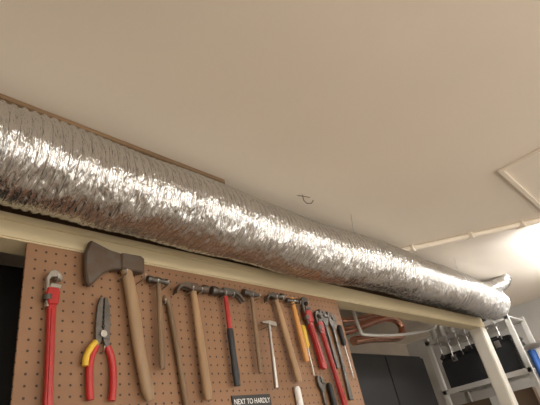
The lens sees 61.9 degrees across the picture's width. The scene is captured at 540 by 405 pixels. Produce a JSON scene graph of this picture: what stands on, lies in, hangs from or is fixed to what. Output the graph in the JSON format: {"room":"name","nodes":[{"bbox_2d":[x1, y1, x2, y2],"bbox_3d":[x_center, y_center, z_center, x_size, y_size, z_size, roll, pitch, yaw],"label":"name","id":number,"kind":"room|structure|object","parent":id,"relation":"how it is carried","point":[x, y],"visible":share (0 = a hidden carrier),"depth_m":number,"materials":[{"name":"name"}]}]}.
{"room":"garage workshop","nodes":[
{"label":"garage workshop","id":0,"kind":"room"},
{"bbox_2d":[0,0,539,344],"bbox_3d":[0.773,-0.519,1.298,5.000,0.100,7.160,-34,-37,32],"label":"ceiling","id":1,"kind":"structure","parent":0,"point":[400,119],"depth_m":1.31,"materials":[{"name":"paint"}]},
{"bbox_2d":[0,93,224,183],"bbox_3d":[-0.907,-0.341,0.860,0.035,0.020,2.150,-34,-37,32],"label":"cleat","id":2,"kind":"object","parent":1,"relation":"attached to","point":[9,100],"depth_m":1.29,"materials":[{"name":"brown wood"}]},
{"bbox_2d":[0,204,484,329],"bbox_3d":[-0.107,0.205,1.794,0.092,0.292,4.800,-34,-37,32],"label":"wood beam","id":3,"kind":"structure","parent":1,"relation":"attached to","point":[18,227],"depth_m":1.55,"materials":[{"name":"beige wood"}]},
{"bbox_2d":[0,100,511,320],"bbox_3d":[0.059,0.123,1.748,4.724,0.319,0.311,20,-43,-42],"label":"duct","id":4,"kind":"object","parent":1,"relation":"attached to","point":[51,167],"visible":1,"depth_m":1.31,"materials":[{"name":"silver metal"}]},
{"bbox_2d":[341,313,405,345],"bbox_3d":[0.717,0.839,3.152,0.127,0.322,1.035,-34,-37,32],"label":"copper pipe","id":5,"kind":"object","parent":1,"relation":"attached to","point":[365,321],"visible":0.63,"depth_m":3.08,"materials":[{"name":"brown metal"}]},
{"bbox_2d":[352,311,435,336],"bbox_3d":[0.944,0.841,3.234,0.020,0.302,1.249,-34,-37,32],"label":"pvc pipe","id":6,"kind":"object","parent":1,"relation":"attached to","point":[353,312],"visible":0.7,"depth_m":2.94,"materials":[{"name":"paint"}]},
{"bbox_2d":[401,218,539,252],"bbox_3d":[1.372,0.120,2.451,1.203,0.034,0.944,-34,-37,32],"label":"conduit","id":7,"kind":"object","parent":1,"relation":"attached to","point":[521,224],"depth_m":2.44,"materials":[{"name":"white plastic"}]},
{"bbox_2d":[498,148,539,208],"bbox_3d":[1.490,-0.235,1.922,0.822,0.012,0.700,-34,-37,32],"label":"trim","id":8,"kind":"structure","parent":1,"relation":"attached to","point":[502,171],"depth_m":1.94,"materials":[{"name":"paint"}]},
{"bbox_2d":[347,340,408,355],"bbox_3d":[-0.714,1.714,1.954,0.100,2.450,7.160,-34,-37,32],"label":"wall","id":9,"kind":"structure","parent":0,"point":[370,348],"depth_m":4.49,"materials":[{"name":"paint"}]},
{"bbox_2d":[406,297,539,404],"bbox_3d":[3.467,1.440,3.029,4.900,2.450,0.100,-34,-37,32],"label":"wall","id":10,"kind":"structure","parent":0,"point":[530,310],"depth_m":4.31,"materials":[{"name":"paint"}]},
{"bbox_3d":[1.245,1.630,0.009,5.000,0.100,7.160,-34,-37,32],"label":"floor","id":11,"kind":"structure","parent":0,"visible":0},
{"bbox_2d":[0,265,23,404],"bbox_3d":[-1.436,1.047,0.428,0.535,2.300,2.350,-34,-37,32],"label":"storage cabinet","id":12,"kind":"object","parent":11,"relation":"on","point":[11,277],"visible":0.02,"depth_m":1.41,"materials":[{"name":"black metal"}]},
{"bbox_2d":[10,242,364,404],"bbox_3d":[0.060,1.170,1.040,0.063,2.157,1.340,-34,-37,32],"label":"pegboard","id":13,"kind":"object","parent":11,"relation":"on","point":[76,307],"visible":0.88,"depth_m":1.28,"materials":[{"name":"wood"}]},
{"bbox_2d":[42,270,62,404],"bbox_3d":[-0.505,0.365,1.023,0.026,0.458,0.045,-34,-37,32],"label":"wrench","id":14,"kind":"object","parent":13,"relation":"attached to","point":[51,295],"visible":0.99,"depth_m":1.06,"materials":[{"name":"red metal"}]},
{"bbox_2d":[82,297,116,401],"bbox_3d":[-0.429,0.362,1.133,0.021,0.262,0.092,-34,-37,32],"label":"pliers","id":15,"kind":"object","parent":13,"relation":"hanging from","point":[102,318],"visible":0.99,"depth_m":1.12,"materials":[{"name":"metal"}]},
{"bbox_2d":[83,241,154,401],"bbox_3d":[-0.405,0.308,1.198,0.030,0.423,0.196,-34,-37,32],"label":"hatchet","id":16,"kind":"object","parent":13,"relation":"hanging from","point":[98,260],"visible":1,"depth_m":1.23,"materials":[{"name":"wood"}]},
{"bbox_2d":[146,275,167,369],"bbox_3d":[-0.313,0.339,1.291,0.021,0.270,0.075,-34,-37,32],"label":"hammer","id":17,"kind":"object","parent":13,"relation":"hanging from","point":[149,279],"visible":0.92,"depth_m":1.29,"materials":[{"name":"brown wood"}]},
{"bbox_2d":[162,296,188,404],"bbox_3d":[-0.265,0.456,1.270,0.018,0.397,0.071,-34,-37,32],"label":"bar","id":18,"kind":"object","parent":13,"relation":"hanging from","point":[183,388],"visible":0.94,"depth_m":1.29,"materials":[{"name":"brown wood"}]},
{"bbox_2d":[173,282,211,400],"bbox_3d":[-0.222,0.407,1.352,0.029,0.354,0.131,-34,-37,32],"label":"hammer","id":19,"kind":"object","parent":13,"relation":"hanging from","point":[187,286],"visible":0.99,"depth_m":1.36,"materials":[{"name":"brown wood"}]},
{"bbox_2d":[209,286,244,386],"bbox_3d":[-0.121,0.430,1.465,0.030,0.319,0.138,-34,-37,32],"label":"hammer","id":20,"kind":"object","parent":13,"relation":"hanging from","point":[213,290],"visible":0.95,"depth_m":1.47,"materials":[{"name":"red metal"}]},
{"bbox_2d":[231,394,271,404],"bbox_3d":[-0.053,0.637,1.407,0.005,0.068,0.170,-34,-37,32],"label":"label sign","id":21,"kind":"object","parent":13,"relation":"attached to","point":[259,399],"visible":1,"depth_m":1.41,"materials":[{"name":"black plastic"}]},
{"bbox_2d":[241,289,262,372],"bbox_3d":[-0.044,0.440,1.558,0.023,0.290,0.080,-34,-37,32],"label":"hammer","id":22,"kind":"object","parent":13,"relation":"hanging from","point":[249,293],"visible":0.98,"depth_m":1.55,"materials":[{"name":"brown wood"}]},
{"bbox_2d":[260,320,278,388],"bbox_3d":[0.014,0.517,1.542,0.017,0.228,0.072,-34,-37,32],"label":"hammer","id":23,"kind":"object","parent":13,"relation":"attached to","point":[273,324],"visible":1,"depth_m":1.53,"materials":[{"name":"metal"}]},
{"bbox_2d":[264,293,301,381],"bbox_3d":[0.043,0.481,1.637,0.024,0.330,0.110,-34,-37,32],"label":"hammer","id":24,"kind":"object","parent":13,"relation":"hanging from","point":[295,368],"visible":0.96,"depth_m":1.64,"materials":[{"name":"brown wood"}]},
{"bbox_2d":[285,297,308,361],"bbox_3d":[0.108,0.482,1.721,0.020,0.248,0.071,-34,-37,32],"label":"hammer","id":25,"kind":"object","parent":13,"relation":"hanging from","point":[305,354],"visible":0.98,"depth_m":1.72,"materials":[{"name":"orange wood"}]},
{"bbox_2d":[294,386,303,404],"bbox_3d":[0.111,0.729,1.525,0.024,0.200,0.024,-34,-37,32],"label":"chisel","id":26,"kind":"object","parent":13,"relation":"attached to","point":[298,396],"visible":1,"depth_m":1.55,"materials":[{"name":"white plastic"}]},
{"bbox_2d":[301,325,314,374],"bbox_3d":[0.144,0.561,1.716,0.024,0.188,0.022,4,-34,-25],"label":"screwdriver","id":27,"kind":"object","parent":13,"relation":"hanging from","point":[304,331],"visible":0.7,"depth_m":1.72,"materials":[{"name":"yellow plastic"}]},
{"bbox_2d":[299,297,326,369],"bbox_3d":[0.168,0.513,1.783,0.030,0.289,0.065,-34,-37,32],"label":"wrench","id":28,"kind":"object","parent":13,"relation":"attached to","point":[307,316],"visible":0.98,"depth_m":1.78,"materials":[{"name":"red metal"}]},
{"bbox_2d":[315,375,327,404],"bbox_3d":[0.207,0.749,1.640,0.012,0.228,0.043,-34,-37,32],"label":"wrench","id":29,"kind":"object","parent":13,"relation":"hanging from","point":[321,385],"visible":1,"depth_m":1.67,"materials":[{"name":"metal"}]},
{"bbox_2d":[317,309,339,368],"bbox_3d":[0.242,0.559,1.856,0.013,0.245,0.053,-34,-37,32],"label":"wrench","id":30,"kind":"object","parent":13,"relation":"hanging from","point":[324,317],"visible":0.92,"depth_m":1.86,"materials":[{"name":"metal"}]},
{"bbox_2d":[313,310,347,404],"bbox_3d":[0.236,0.613,1.785,0.024,0.377,0.068,-34,-37,32],"label":"wrench","id":31,"kind":"object","parent":13,"relation":"attached to","point":[319,324],"visible":0.99,"depth_m":1.78,"materials":[{"name":"red metal"}]},
{"bbox_2d":[326,382,336,404],"bbox_3d":[0.242,0.769,1.661,0.024,0.198,0.022,4,-34,-25],"label":"screwdriver","id":32,"kind":"object","parent":13,"relation":"attached to","point":[329,386],"visible":1,"depth_m":1.68,"materials":[{"name":"black plastic"}]},
{"bbox_2d":[326,311,353,399],"bbox_3d":[0.292,0.626,1.862,0.014,0.358,0.057,-34,-37,32],"label":"wrench","id":33,"kind":"object","parent":13,"relation":"hanging from","point":[332,322],"visible":0.98,"depth_m":1.86,"materials":[{"name":"metal"}]},
{"bbox_2d":[337,325,353,377],"bbox_3d":[0.318,0.623,1.892,0.024,0.218,0.022,4,-34,-25],"label":"screwdriver","id":34,"kind":"object","parent":13,"relation":"attached to","point":[339,327],"visible":0.99,"depth_m":1.91,"materials":[{"name":"black plastic"}]},
{"bbox_2d":[351,353,438,404],"bbox_3d":[0.878,2.079,2.819,0.475,2.120,1.210,-34,-37,32],"label":"storage cabinet","id":35,"kind":"object","parent":11,"relation":"on","point":[382,379],"visible":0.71,"depth_m":3.17,"materials":[{"name":"black metal"}]},
{"bbox_2d":[424,314,539,404],"bbox_3d":[1.903,2.003,3.196,0.706,2.250,0.484,-34,-37,32],"label":"shelf unit","id":36,"kind":"object","parent":11,"relation":"on","point":[462,336],"visible":0.78,"depth_m":3.60,"materials":[{"name":"white paint"}]},
{"bbox_2d":[430,318,486,338],"bbox_3d":[1.624,0.991,3.713,0.611,0.130,0.166,-34,-37,32],"label":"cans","id":37,"kind":"object","parent":36,"relation":"on","point":[440,331],"visible":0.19,"depth_m":3.77,"materials":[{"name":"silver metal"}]},
{"bbox_2d":[440,335,534,387],"bbox_3d":[1.737,1.274,3.625,0.590,0.302,0.328,-34,-37,32],"label":"box","id":38,"kind":"object","parent":36,"relation":"on","point":[467,368],"visible":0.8,"depth_m":3.53,"materials":[{"name":"grey plastic"}]},
{"bbox_2d":[462,387,539,404],"bbox_3d":[1.818,1.628,3.426,0.580,0.294,0.325,-34,-37,32],"label":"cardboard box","id":39,"kind":"object","parent":36,"relation":"on","point":[527,396],"visible":0.64,"depth_m":3.27,"materials":[{"name":"brown cardboard"}]},
{"bbox_2d":[469,327,518,404],"bbox_3d":[1.729,1.844,2.777,0.090,2.158,0.100,-34,-37,32],"label":"support post","id":40,"kind":"object","parent":11,"relation":"on","point":[500,384],"visible":1,"depth_m":3.15,"materials":[{"name":"paint"}]},
{"bbox_2d":[523,341,539,377],"bbox_3d":[2.116,1.726,2.528,0.460,1.967,0.280,-34,-37,32],"label":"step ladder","id":41,"kind":"object","parent":11,"relation":"on","point":[531,348],"visible":1,"depth_m":3.09,"materials":[{"name":"blue plastic"}]}
]}

